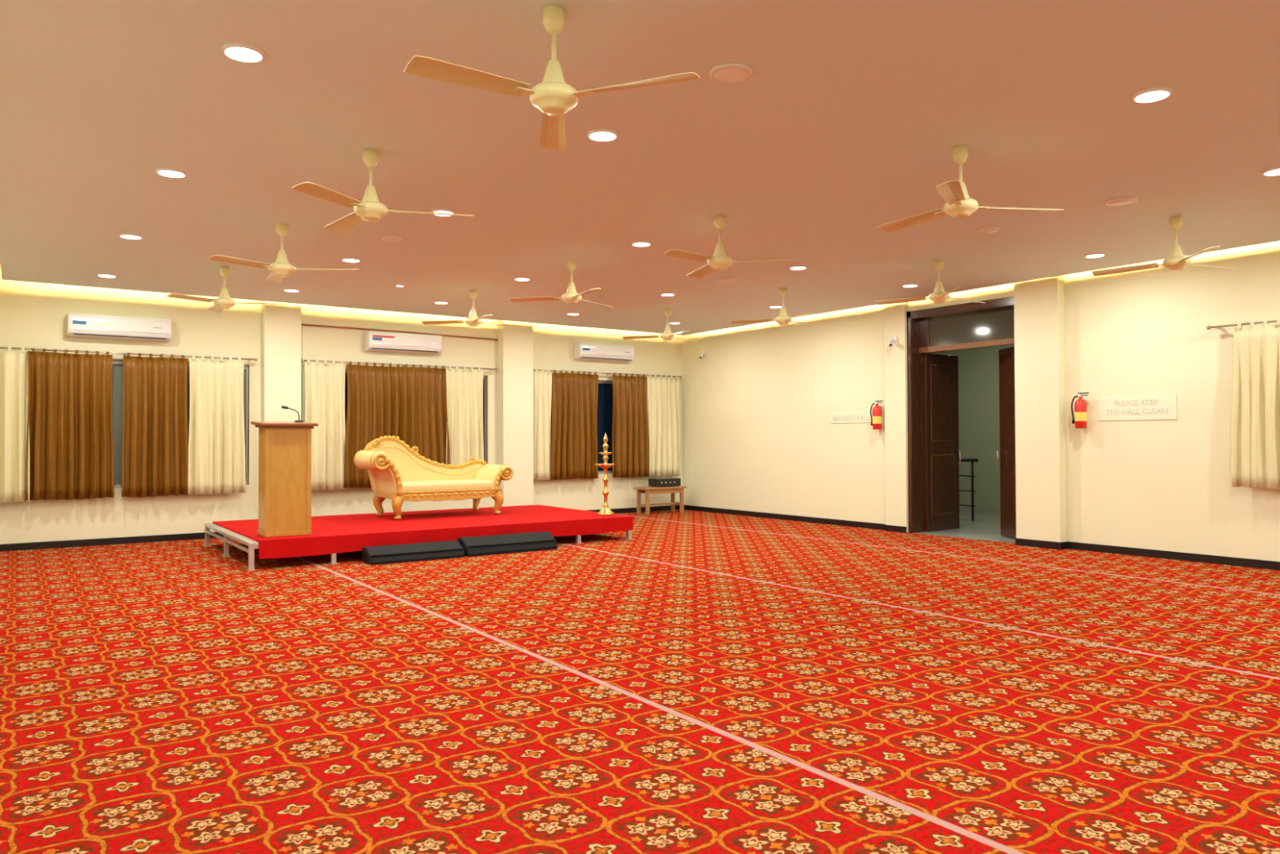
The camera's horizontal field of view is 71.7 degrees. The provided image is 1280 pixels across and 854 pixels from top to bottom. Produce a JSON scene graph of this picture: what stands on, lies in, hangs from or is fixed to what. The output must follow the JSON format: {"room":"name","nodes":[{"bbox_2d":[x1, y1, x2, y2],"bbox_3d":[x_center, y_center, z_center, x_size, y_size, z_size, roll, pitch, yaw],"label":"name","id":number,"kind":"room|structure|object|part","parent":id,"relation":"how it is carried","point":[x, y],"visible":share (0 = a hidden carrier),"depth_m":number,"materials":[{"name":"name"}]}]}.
{"room":"banquet hall","nodes":[
{"label":"banquet hall","id":0,"kind":"room"},
{"bbox_2d":[0,264,682,544],"bbox_3d":[-3.848,-0.221,14.475,11.880,3.660,0.250,0,-1,-35],"label":"wall","id":1,"kind":"structure","parent":0,"point":[33,314],"depth_m":13.00,"materials":[{"name":"beige paint"}]},
{"bbox_2d":[66,312,171,342],"bbox_3d":[-7.018,-1.344,11.969,1.200,0.300,0.216,0,-1,-35],"label":"air conditioner","id":2,"kind":"object","parent":1,"relation":"attached to","point":[78,325],"visible":1,"depth_m":11.88,"materials":[{"name":"white plastic"}]},
{"bbox_2d":[0,346,257,503],"bbox_3d":[-6.975,-0.019,11.993,3.358,1.996,0.198,0,-1,-35],"label":"window curtains","id":3,"kind":"object","parent":1,"relation":"attached to","point":[56,440],"visible":1,"depth_m":11.88,"materials":[{"name":"brown fabric"}]},
{"bbox_2d":[0,346,29,503],"bbox_3d":[-8.056,-0.022,11.189,0.586,1.987,0.127,0,-1,-35],"label":"curtain","id":4,"kind":"object","parent":3,"relation":"hanging from","point":[14,365],"depth_m":11.28,"materials":[{"name":"beige fabric"}]},
{"bbox_3d":[-6.992,-0.993,12.024,3.358,0.048,0.153,0,-1,-35],"label":"curtain rod","id":5,"kind":"part","parent":3,"relation":"part of","materials":[{"name":"silver metal"}]},
{"bbox_2d":[111,360,248,488],"bbox_3d":[-7.060,-0.035,12.191,3.100,1.750,0.060,0,-1,-35],"label":"window","id":6,"kind":"structure","parent":1,"relation":"in","point":[117,365],"depth_m":12.14,"materials":[{"name":"grey glass"}]},
{"bbox_2d":[0,505,679,551],"bbox_3d":[-3.743,1.560,14.224,11.380,0.090,0.235,0,-1,-35],"label":"baseboard","id":7,"kind":"structure","parent":1,"relation":"attached to","point":[116,540],"depth_m":12.04,"materials":[{"name":"black"}]},
{"bbox_2d":[301,358,497,490],"bbox_3d":[-3.775,-0.021,14.247,3.248,1.995,0.200,0,-1,-35],"label":"window curtains","id":8,"kind":"object","parent":1,"relation":"attached to","point":[437,411],"visible":0.84,"depth_m":14.04,"materials":[{"name":"brown fabric"}]},
{"bbox_3d":[-3.792,-0.994,14.280,3.248,0.048,0.153,0,-1,-35],"label":"curtain rod","id":9,"kind":"part","parent":8,"relation":"part of","materials":[{"name":"silver metal"}]},
{"bbox_2d":[445,365,484,465],"bbox_3d":[-2.932,-0.022,14.805,0.686,1.967,0.140,0,-1,-35],"label":"curtain","id":10,"kind":"object","parent":8,"relation":"hanging from","point":[464,387],"depth_m":14.80,"materials":[{"name":"beige fabric"}]},
{"bbox_2d":[301,323,497,340],"bbox_3d":[-3.805,-1.528,14.337,3.300,0.058,0.028,0,-1,-35],"label":"conduit pipe","id":11,"kind":"object","parent":1,"relation":"attached to","point":[302,324],"visible":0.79,"depth_m":14.24,"materials":[{"name":"brown"}]},
{"bbox_2d":[364,330,441,354],"bbox_3d":[-3.789,-1.355,14.244,1.200,0.300,0.216,0,-1,-35],"label":"air conditioner","id":12,"kind":"object","parent":1,"relation":"attached to","point":[383,341],"visible":1,"depth_m":14.14,"materials":[{"name":"white plastic"}]},
{"bbox_2d":[345,369,485,461],"bbox_3d":[-3.904,-0.017,14.414,3.020,1.750,0.060,0,-1,-35],"label":"window","id":13,"kind":"structure","parent":1,"relation":"in","point":[484,376],"depth_m":15.25,"materials":[{"name":"grey glass"}]},
{"bbox_2d":[551,380,647,473],"bbox_3d":[-0.683,0.002,16.683,3.100,1.750,0.060,0,-1,-35],"label":"window","id":14,"kind":"structure","parent":1,"relation":"in","point":[605,394],"depth_m":16.70,"materials":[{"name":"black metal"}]},
{"bbox_2d":[574,342,634,362],"bbox_3d":[-0.650,-1.387,16.457,1.200,0.300,0.216,0,-1,-35],"label":"air conditioner","id":15,"kind":"object","parent":1,"relation":"attached to","point":[583,351],"visible":1,"depth_m":16.34,"materials":[{"name":"white plastic"}]},
{"bbox_2d":[533,368,681,480],"bbox_3d":[-0.555,-0.032,16.518,3.328,1.976,0.197,0,-1,-35],"label":"window curtains","id":16,"kind":"object","parent":1,"relation":"attached to","point":[646,433],"visible":1,"depth_m":16.33,"materials":[{"name":"brown fabric"}]},
{"bbox_2d":[533,368,551,480],"bbox_3d":[-1.725,-0.035,15.659,0.398,1.967,0.126,0,-1,-35],"label":"curtain","id":17,"kind":"object","parent":16,"relation":"hanging from","point":[542,381],"depth_m":15.63,"materials":[{"name":"beige fabric"}]},
{"bbox_3d":[-0.571,-0.996,16.549,3.328,0.048,0.153,0,-1,-35],"label":"curtain rod","id":18,"kind":"part","parent":16,"relation":"part of","materials":[{"name":"silver metal"}]},
{"bbox_2d":[647,374,679,476],"bbox_3d":[0.454,-0.022,17.194,0.803,1.966,0.136,0,-1,-35],"label":"curtain","id":19,"kind":"object","parent":16,"relation":"hanging from","point":[663,393],"depth_m":17.19,"materials":[{"name":"beige fabric"}]},
{"bbox_2d":[0,509,1279,853],"bbox_3d":[2.594,1.560,8.850,15.950,0.100,16.320,0,-1,-35],"label":"floor","id":20,"kind":"structure","parent":0,"point":[697,682],"depth_m":4.78,"materials":[{"name":"carpet"}]},
{"bbox_2d":[261,301,301,422],"bbox_3d":[-5.323,-0.234,13.148,0.520,3.660,0.220,0,-1,-35],"label":"pillar","id":21,"kind":"structure","parent":20,"relation":"on","point":[281,324],"depth_m":13.06,"materials":[{"name":"beige paint"}]},
{"bbox_2d":[362,540,464,564],"bbox_3d":[-2.633,1.459,10.349,1.130,0.180,0.330,0,-1,-35],"label":"step","id":22,"kind":"structure","parent":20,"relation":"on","point":[415,552],"depth_m":10.24,"materials":[{"name":"black plastic"}]},
{"bbox_2d":[204,504,633,570],"bbox_3d":[-2.933,1.413,12.063,5.023,0.320,2.764,0,-1,-35],"label":"stage platform","id":23,"kind":"object","parent":20,"relation":"on","point":[332,535],"visible":0.85,"depth_m":11.27,"materials":[{"name":"red carpet"}]},
{"bbox_2d":[250,421,318,537],"bbox_3d":[-4.075,0.582,10.155,0.620,1.295,0.510,0,-1,-35],"label":"wooden lectern","id":24,"kind":"object","parent":23,"relation":"on","point":[284,447],"visible":1,"depth_m":10.01,"materials":[{"name":"laminate"}]},
{"bbox_2d":[281,405,303,422],"bbox_3d":[-4.008,-0.151,10.220,0.243,0.187,0.100,0,-1,-35],"label":"gooseneck microphone","id":25,"kind":"object","parent":24,"relation":"on","point":[282,406],"visible":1,"depth_m":10.21,"materials":[{"name":"black metal"}]},
{"bbox_2d":[353,435,513,519],"bbox_3d":[-2.923,0.687,12.616,2.091,1.138,0.910,0,-1,-35],"label":"sofa","id":26,"kind":"object","parent":23,"relation":"on","point":[397,472],"visible":1,"depth_m":12.51,"materials":[{"name":"gold metal"}]},
{"bbox_2d":[595,432,614,515],"bbox_3d":[-0.481,0.665,12.643,0.286,1.170,0.298,0,-1,-35],"label":"oil lamp","id":27,"kind":"object","parent":23,"relation":"on","point":[605,510],"visible":1,"depth_m":12.60,"materials":[{"name":"gold metal"}]},
{"bbox_2d":[457,531,557,556],"bbox_3d":[-1.639,1.450,11.056,1.230,0.210,0.320,0,-1,-35],"label":"floor monitor","id":28,"kind":"object","parent":20,"relation":"on","point":[473,546],"visible":0.92,"depth_m":10.94,"materials":[{"name":"black plastic"}]},
{"bbox_2d":[497,320,533,506],"bbox_3d":[-2.160,-0.215,15.377,0.580,3.660,0.220,0,-1,-35],"label":"pillar","id":29,"kind":"structure","parent":20,"relation":"on","point":[515,344],"depth_m":15.27,"materials":[{"name":"beige paint"}]},
{"bbox_2d":[633,485,686,515],"bbox_3d":[0.384,1.373,16.667,0.960,0.500,0.380,0,-1,-35],"label":"wooden bench","id":30,"kind":"object","parent":20,"relation":"on","point":[673,490],"visible":0.97,"depth_m":16.54,"materials":[{"name":"brown wood"}]},
{"bbox_2d":[648,477,680,487],"bbox_3d":[0.470,1.047,16.722,0.560,0.150,0.298,0,-1,-35],"label":"amplifier","id":31,"kind":"object","parent":30,"relation":"on","point":[657,482],"visible":1,"depth_m":16.60,"materials":[{"name":"black plastic"}]},
{"bbox_2d":[959,457,978,520],"bbox_3d":[5.178,1.066,15.560,0.055,1.048,1.700,0,-1,-35],"label":"stair railing","id":32,"kind":"object","parent":20,"relation":"on","point":[972,460],"visible":0.34,"depth_m":14.94,"materials":[{"name":"black metal"}]},
{"bbox_2d":[0,0,1279,335],"bbox_3d":[0.845,-2.078,7.829,11.880,0.360,16.570,0,-1,-35],"label":"ceiling","id":33,"kind":"structure","parent":0,"point":[847,121],"depth_m":6.07,"materials":[{"name":"paint"}]},
{"bbox_2d":[97,273,116,277],"bbox_3d":[-6.427,-1.825,10.683,0.208,0.017,0.208,0,-1,-35],"label":"recessed light","id":34,"kind":"object","parent":33,"relation":"in","point":[105,275],"visible":1,"depth_m":10.64,"materials":[{"name":"white plastic"}]},
{"bbox_2d":[118,233,142,239],"bbox_3d":[-4.965,-1.857,8.643,0.208,0.017,0.208,0,-1,-35],"label":"recessed light","id":35,"kind":"object","parent":33,"relation":"in","point":[130,236],"visible":1,"depth_m":8.60,"materials":[{"name":"white plastic"}]},
{"bbox_2d":[155,168,186,177],"bbox_3d":[-3.490,-1.890,6.600,0.208,0.017,0.208,0,-1,-35],"label":"recessed light","id":36,"kind":"object","parent":33,"relation":"in","point":[169,172],"visible":1,"depth_m":6.57,"materials":[{"name":"white plastic"}]},
{"bbox_2d":[166,266,288,312],"bbox_3d":[-4.877,-1.602,10.338,1.275,0.482,1.104,0,-1,-35],"label":"ceiling fan","id":37,"kind":"object","parent":33,"relation":"hanging from","point":[224,301],"depth_m":10.17,"materials":[{"name":"beige metal"}]},
{"bbox_2d":[221,43,265,62],"bbox_3d":[-2.041,-1.923,4.563,0.208,0.017,0.208,0,-1,-35],"label":"recessed light","id":38,"kind":"object","parent":33,"relation":"in","point":[242,52],"visible":1,"depth_m":4.54,"materials":[{"name":"white plastic"}]},
{"bbox_2d":[207,222,359,284],"bbox_3d":[-3.411,-1.635,8.291,1.268,0.482,1.165,0,-1,-35],"label":"ceiling fan","id":39,"kind":"object","parent":33,"relation":"hanging from","point":[281,268],"depth_m":8.15,"materials":[{"name":"beige metal"}]},
{"bbox_2d":[283,288,300,292],"bbox_3d":[-4.630,-1.816,11.778,0.208,0.017,0.208,0,-1,-35],"label":"recessed light","id":40,"kind":"object","parent":33,"relation":"in","point":[291,290],"visible":1,"depth_m":11.72,"materials":[{"name":"white plastic"}]},
{"bbox_2d":[341,257,360,262],"bbox_3d":[-3.198,-1.848,9.815,0.208,0.017,0.208,0,-1,-35],"label":"recessed light","id":41,"kind":"object","parent":33,"relation":"in","point":[346,259],"visible":1,"depth_m":9.77,"materials":[{"name":"white plastic"}]},
{"bbox_2d":[291,148,474,233],"bbox_3d":[-1.913,-1.668,6.246,1.270,0.482,1.156,0,-1,-35],"label":"ceiling fan","id":42,"kind":"object","parent":33,"relation":"hanging from","point":[370,209],"depth_m":6.08,"materials":[{"name":"beige metal"}]},
{"bbox_2d":[381,235,405,242],"bbox_3d":[-2.448,-1.861,8.802,0.235,0.024,0.235,0,-1,-35],"label":"ceiling speaker","id":43,"kind":"object","parent":33,"relation":"in","point":[387,238],"depth_m":8.76},
{"bbox_2d":[434,301,448,303],"bbox_3d":[-2.889,-1.808,12.883,0.208,0.017,0.208,0,-1,-35],"label":"recessed light","id":44,"kind":"object","parent":33,"relation":"in","point":[435,302],"visible":1,"depth_m":12.82,"materials":[{"name":"white plastic"}]},
{"bbox_2d":[431,208,455,216],"bbox_3d":[-1.728,-1.881,7.780,0.208,0.017,0.208,0,-1,-35],"label":"recessed light","id":45,"kind":"object","parent":33,"relation":"in","point":[438,211],"visible":0.66,"depth_m":7.72,"materials":[{"name":"white plastic"}]},
{"bbox_2d":[422,289,512,328],"bbox_3d":[-2.138,-1.592,11.853,1.256,0.482,1.198,0,-1,-35],"label":"ceiling fan","id":46,"kind":"object","parent":33,"relation":"hanging from","point":[473,320],"depth_m":11.88,"materials":[{"name":"beige metal"}]},
{"bbox_2d":[514,276,530,280],"bbox_3d":[-1.461,-1.838,11.014,0.208,0.017,0.208,0,-1,-35],"label":"recessed light","id":47,"kind":"object","parent":33,"relation":"in","point":[517,278],"visible":1,"depth_m":10.96,"materials":[{"name":"white plastic"}]},
{"bbox_2d":[404,4,700,152],"bbox_3d":[-0.521,-1.703,4.046,1.115,0.482,1.275,0,-1,-35],"label":"ceiling fan","id":48,"kind":"object","parent":33,"relation":"hanging from","point":[553,96],"depth_m":4.03,"materials":[{"name":"beige metal"}]},
{"bbox_2d":[509,260,612,306],"bbox_3d":[-0.667,-1.624,9.905,1.256,0.482,1.198,0,-1,-35],"label":"ceiling fan","id":49,"kind":"object","parent":33,"relation":"hanging from","point":[571,297],"depth_m":9.93,"materials":[{"name":"beige metal"}]},
{"bbox_2d":[566,312,579,315],"bbox_3d":[-1.061,-1.798,14.109,0.208,0.017,0.208,0,-1,-35],"label":"recessed light","id":50,"kind":"object","parent":33,"relation":"in","point":[568,313],"visible":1,"depth_m":14.04,"materials":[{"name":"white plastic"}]},
{"bbox_2d":[586,128,618,141],"bbox_3d":[-0.245,-1.913,5.816,0.208,0.017,0.208,0,-1,-35],"label":"recessed light","id":51,"kind":"object","parent":33,"relation":"in","point":[597,135],"visible":1,"depth_m":5.78,"materials":[{"name":"white plastic"}]},
{"bbox_2d":[631,240,651,246],"bbox_3d":[0.015,-1.870,9.057,0.208,0.017,0.208,0,-1,-35],"label":"recessed light","id":52,"kind":"object","parent":33,"relation":"in","point":[638,243],"visible":1,"depth_m":9.01,"materials":[{"name":"white plastic"}]},
{"bbox_2d":[622,308,697,341],"bbox_3d":[0.533,-1.577,13.679,1.231,0.482,1.232,0,-1,-35],"label":"ceiling fan","id":53,"kind":"object","parent":33,"relation":"hanging from","point":[667,335],"depth_m":13.67,"materials":[{"name":"beige metal"}]},
{"bbox_2d":[660,292,675,296],"bbox_3d":[0.386,-1.829,12.229,0.208,0.017,0.208,0,-1,-35],"label":"recessed light","id":54,"kind":"object","parent":33,"relation":"in","point":[667,294],"visible":1,"depth_m":12.17,"materials":[{"name":"white plastic"}]},
{"bbox_2d":[668,321,680,324],"bbox_3d":[0.599,-1.789,15.242,0.208,0.017,0.208,0,-1,-35],"label":"recessed light","id":55,"kind":"object","parent":33,"relation":"in","point":[670,322],"visible":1,"depth_m":15.18,"materials":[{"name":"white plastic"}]},
{"bbox_2d":[717,278,736,282],"bbox_3d":[1.092,-1.842,11.174,0.235,0.024,0.235,0,-1,-35],"label":"ceiling speaker","id":56,"kind":"object","parent":33,"relation":"in","point":[722,280],"depth_m":11.11},
{"bbox_2d":[709,62,752,83],"bbox_3d":[0.496,-1.925,4.833,0.235,0.024,0.235,0,-1,-35],"label":"ceiling speaker","id":57,"kind":"object","parent":33,"relation":"in","point":[729,72],"depth_m":4.80},
{"bbox_2d":[663,214,799,279],"bbox_3d":[0.608,-1.654,7.969,1.213,0.482,1.247,0,-1,-35],"label":"ceiling fan","id":58,"kind":"object","parent":33,"relation":"hanging from","point":[719,260],"depth_m":7.90,"materials":[{"name":"beige metal"}]},
{"bbox_2d":[730,288,814,326],"bbox_3d":[2.023,-1.607,11.842,1.232,0.482,1.231,0,-1,-35],"label":"ceiling fan","id":59,"kind":"object","parent":33,"relation":"hanging from","point":[783,318],"depth_m":11.83,"materials":[{"name":"beige metal"}]},
{"bbox_2d":[768,305,782,307],"bbox_3d":[2.053,-1.819,13.404,0.208,0.017,0.208,0,-1,-35],"label":"recessed light","id":60,"kind":"object","parent":33,"relation":"in","point":[770,306],"visible":0.89,"depth_m":13.34,"materials":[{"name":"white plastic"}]},
{"bbox_2d":[789,265,807,270],"bbox_3d":[1.846,-1.859,10.347,0.208,0.017,0.208,0,-1,-35],"label":"recessed light","id":61,"kind":"object","parent":33,"relation":"in","point":[794,267],"visible":1,"depth_m":10.29,"materials":[{"name":"white plastic"}]},
{"bbox_2d":[902,283,918,287],"bbox_3d":[3.532,-1.849,11.584,0.208,0.017,0.208,0,-1,-35],"label":"recessed light","id":62,"kind":"object","parent":33,"relation":"in","point":[909,285],"visible":1,"depth_m":11.53,"materials":[{"name":"white plastic"}]},
{"bbox_2d":[875,259,984,304],"bbox_3d":[3.458,-1.636,10.080,1.156,0.482,1.270,0,-1,-35],"label":"ceiling fan","id":63,"kind":"object","parent":33,"relation":"hanging from","point":[939,295],"depth_m":9.96,"materials":[{"name":"beige metal"}]},
{"bbox_2d":[876,145,1063,232],"bbox_3d":[2.123,-1.683,6.220,1.274,0.482,1.126,0,-1,-35],"label":"ceiling fan","id":64,"kind":"object","parent":33,"relation":"hanging from","point":[959,205],"depth_m":6.08,"materials":[{"name":"beige metal"}]},
{"bbox_2d":[976,226,999,233],"bbox_3d":[3.344,-1.886,8.516,0.204,0.024,0.204,0,-1,-35],"label":"ceiling speaker","id":65,"kind":"object","parent":33,"relation":"in","point":[988,229],"depth_m":8.47},
{"bbox_2d":[1084,253,1105,257],"bbox_3d":[4.987,-1.879,9.710,0.208,0.017,0.208,0,-1,-35],"label":"recessed light","id":66,"kind":"object","parent":33,"relation":"in","point":[1091,255],"visible":1,"depth_m":9.67,"materials":[{"name":"white plastic"}]},
{"bbox_2d":[1104,196,1137,206],"bbox_3d":[4.073,-1.902,7.500,0.245,0.024,0.245,0,-1,-35],"label":"ceiling speaker","id":67,"kind":"object","parent":33,"relation":"in","point":[1126,200],"depth_m":7.46},
{"bbox_2d":[1131,87,1173,102],"bbox_3d":[2.987,-1.933,5.170,0.208,0.017,0.208,0,-1,-35],"label":"recessed light","id":68,"kind":"object","parent":33,"relation":"in","point":[1151,95],"visible":1,"depth_m":5.14,"materials":[{"name":"white plastic"}]},
{"bbox_2d":[1090,216,1237,275],"bbox_3d":[4.912,-1.667,8.194,1.232,0.482,1.232,0,-1,-35],"label":"ceiling fan","id":69,"kind":"object","parent":33,"relation":"hanging from","point":[1176,261],"depth_m":8.07,"materials":[{"name":"beige metal"}]},
{"bbox_2d":[1262,166,1279,175],"bbox_3d":[4.794,-1.920,6.651,0.208,0.017,0.208,0,-1,-35],"label":"recessed light","id":70,"kind":"object","parent":33,"relation":"in","point":[1274,171],"visible":1,"depth_m":6.64,"materials":[{"name":"white plastic"}]},
{"bbox_2d":[924,344,1014,512],"bbox_3d":[5.787,-0.225,14.603,4.120,3.600,8.000,0,-1,-35],"label":"wall","id":71,"kind":"structure","parent":0,"point":[978,367],"depth_m":16.87,"materials":[{"name":"grey paint"}]},
{"bbox_2d":[681,240,1279,561],"bbox_3d":[5.571,-0.303,10.977,0.410,3.660,16.320,0,-1,-35],"label":"wall","id":72,"kind":"structure","parent":0,"point":[757,434],"depth_m":11.16,"materials":[{"name":"beige paint"}]},
{"bbox_2d":[698,350,706,359],"bbox_3d":[1.183,-1.388,16.987,0.164,0.177,0.129,0,-1,-35],"label":"security camera","id":73,"kind":"object","parent":72,"relation":"attached to","point":[704,352],"visible":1,"depth_m":17.00,"materials":[{"name":"white plastic"}]},
{"bbox_2d":[829,412,872,423],"bbox_3d":[3.345,-0.144,14.043,0.010,0.160,0.900,0,-1,-35],"label":"wall sign","id":74,"kind":"object","parent":72,"relation":"attached to","point":[858,417],"visible":0.98,"depth_m":14.04,"materials":[{"name":"white plastic"}]},
{"bbox_2d":[870,400,882,429],"bbox_3d":[3.611,-0.182,13.507,0.174,0.440,0.157,0,-1,3],"label":"fire extinguisher","id":75,"kind":"object","parent":72,"relation":"attached to","point":[876,421],"visible":1,"depth_m":13.46,"materials":[{"name":"red metal"}]},
{"bbox_2d":[888,335,897,346],"bbox_3d":[3.749,-1.278,13.197,0.172,0.178,0.118,0,-1,-35],"label":"security camera","id":76,"kind":"object","parent":72,"relation":"attached to","point":[894,339],"visible":1,"depth_m":13.21,"materials":[{"name":"white plastic"}]},
{"bbox_2d":[906,296,1016,538],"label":"door","id":77,"kind":"structure","parent":72,"relation":"in","point":[934,453],"depth_m":13.09,"materials":[{"name":"brown wood"}]},
{"bbox_2d":[684,504,1279,570],"bbox_3d":[5.412,1.483,10.959,0.175,0.090,16.120,0,-1,-35],"label":"baseboard","id":78,"kind":"structure","parent":72,"relation":"attached to","point":[1248,562],"depth_m":11.05,"materials":[{"name":"black"}]},
{"bbox_2d":[1071,392,1088,428],"bbox_3d":[5.431,-0.203,10.924,0.174,0.440,0.157,0,-1,3],"label":"fire extinguisher","id":79,"kind":"object","parent":72,"relation":"attached to","point":[1079,419],"visible":1,"depth_m":10.88,"materials":[{"name":"red metal"}]},
{"bbox_2d":[1097,395,1177,420],"bbox_3d":[5.862,-0.221,10.472,0.010,0.280,0.900,0,-1,-35],"label":"wall sign","id":80,"kind":"object","parent":72,"relation":"attached to","point":[1160,406],"visible":1,"depth_m":10.45,"materials":[{"name":"white plastic"}]},
{"bbox_2d":[1206,319,1279,489],"bbox_3d":[7.263,-0.251,8.327,0.195,1.776,3.488,0,-1,-35],"label":"window curtains","id":81,"kind":"object","parent":72,"relation":"attached to","point":[1255,411],"visible":1,"depth_m":9.35,"materials":[{"name":"beige fabric"}]},
{"bbox_3d":[7.276,-1.115,8.351,0.153,0.048,3.488,0,-1,-35],"label":"curtain rod","id":82,"kind":"part","parent":81,"relation":"part of","materials":[{"name":"silver metal"}]}
]}

